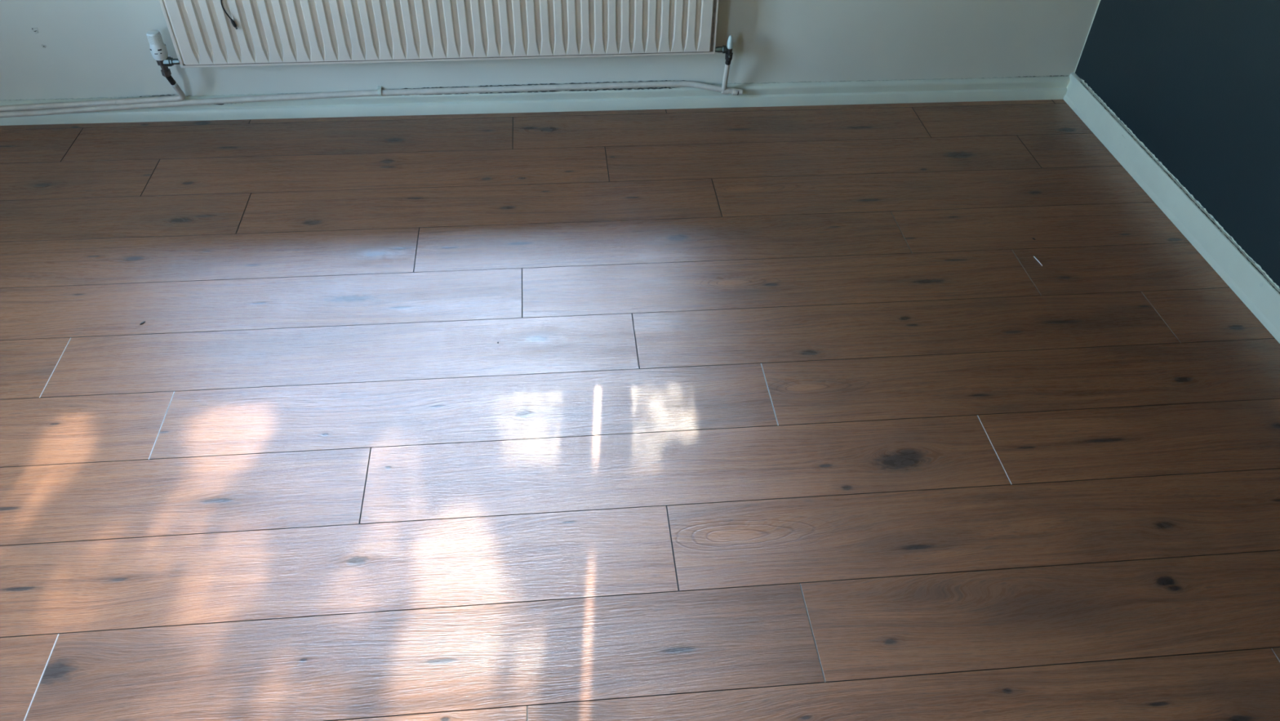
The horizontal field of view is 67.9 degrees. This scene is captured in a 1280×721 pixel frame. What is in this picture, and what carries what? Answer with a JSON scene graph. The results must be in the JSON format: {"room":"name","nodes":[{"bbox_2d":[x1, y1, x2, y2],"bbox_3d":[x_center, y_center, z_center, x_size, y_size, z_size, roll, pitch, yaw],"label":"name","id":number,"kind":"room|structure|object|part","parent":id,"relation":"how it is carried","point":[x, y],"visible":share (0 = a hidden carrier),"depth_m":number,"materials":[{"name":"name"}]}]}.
{"room":"empty room","nodes":[
{"label":"empty room","id":0,"kind":"room"},
{"bbox_2d":[0,0,1100,100],"bbox_3d":[-0.943,-1.683,2.214,4.918,2.500,0.265,-3,43,-5],"label":"wall","id":1,"kind":"structure","parent":0,"point":[53,49],"depth_m":2.85,"materials":[{"name":"paint"}]},
{"bbox_2d":[0,75,185,111],"bbox_3d":[-2.243,-0.726,2.700,1.828,0.165,0.052,-3,43,-5],"label":"pipe","id":2,"kind":"object","parent":1,"relation":"attached to","point":[181,96],"visible":1,"depth_m":2.77,"materials":[{"name":"white plastic"}]},
{"bbox_2d":[146,30,179,77],"bbox_3d":[-1.335,-0.860,2.669,0.070,0.130,0.043,-3,43,-5],"label":"radiator valve","id":3,"kind":"object","parent":2,"relation":"on","point":[158,50],"visible":1,"depth_m":2.65,"materials":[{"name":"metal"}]},
{"bbox_2d":[0,63,742,117],"bbox_3d":[-1.222,-0.778,2.797,3.096,0.162,0.058,-3,43,-5],"label":"pipe","id":4,"kind":"object","parent":1,"relation":"attached to","point":[723,89],"visible":1,"depth_m":2.85,"materials":[{"name":"white metal"}]},
{"bbox_2d":[715,35,733,65],"bbox_3d":[0.247,-0.919,2.819,0.060,0.091,0.027,-3,43,-5],"label":"radiator valve","id":5,"kind":"object","parent":4,"relation":"on","point":[727,50],"visible":1,"depth_m":2.81,"materials":[{"name":"silver metal"}]},
{"bbox_2d":[377,86,382,96],"bbox_3d":[-0.782,-0.807,2.854,0.011,0.026,0.021,-3,43,-5],"label":"clip","id":6,"kind":"object","parent":1,"relation":"attached to","point":[380,88],"visible":1,"depth_m":2.85,"materials":[{"name":"plastic"}]},
{"bbox_2d":[159,0,719,67],"bbox_3d":[-0.540,-0.998,2.676,1.531,0.298,0.070,-3,43,-5],"label":"radiator","id":7,"kind":"object","parent":1,"relation":"attached to","point":[268,32],"visible":1,"depth_m":2.69,"materials":[{"name":"metal"}]},
{"bbox_2d":[220,0,237,29],"bbox_3d":[-1.115,-0.999,2.567,0.042,0.200,0.042,-3,43,-5],"label":"charging cable","id":8,"kind":"object","parent":7,"relation":"hanging from","point":[233,22],"visible":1,"depth_m":2.60,"materials":[{"name":"black plastic"}]},
{"bbox_3d":[-1.115,-1.009,2.559,0.042,0.172,0.040,-3,43,-5],"label":"cord","id":9,"kind":"part","parent":8,"relation":"part of","materials":[{"name":"plastic"}]},
{"bbox_2d":[0,75,1070,125],"bbox_3d":[-0.957,-0.775,2.860,4.714,0.089,0.022,-3,43,-5],"label":"baseboard","id":10,"kind":"structure","parent":1,"relation":"attached to","point":[1040,87],"depth_m":2.93,"materials":[{"name":"paint"}]},
{"bbox_2d":[0,99,1279,720],"bbox_3d":[-0.759,0.693,1.373,4.918,0.050,4.218,-3,43,-5],"label":"floor","id":11,"kind":"structure","parent":0,"point":[776,413],"depth_m":1.97,"materials":[{"name":"brown laminate"}]},
{"bbox_2d":[1075,0,1279,288],"bbox_3d":[1.661,-0.319,0.820,0.100,2.500,4.118,-3,43,-5],"label":"wall","id":12,"kind":"structure","parent":0,"point":[1197,82],"depth_m":2.44,"materials":[{"name":"blue paint"}]},
{"bbox_2d":[1062,72,1279,343],"bbox_3d":[1.577,0.497,1.562,0.018,0.090,4.118,-3,43,-5],"label":"baseboard","id":13,"kind":"structure","parent":12,"relation":"attached to","point":[1247,280],"depth_m":2.53,"materials":[{"name":"paint"}]}
]}

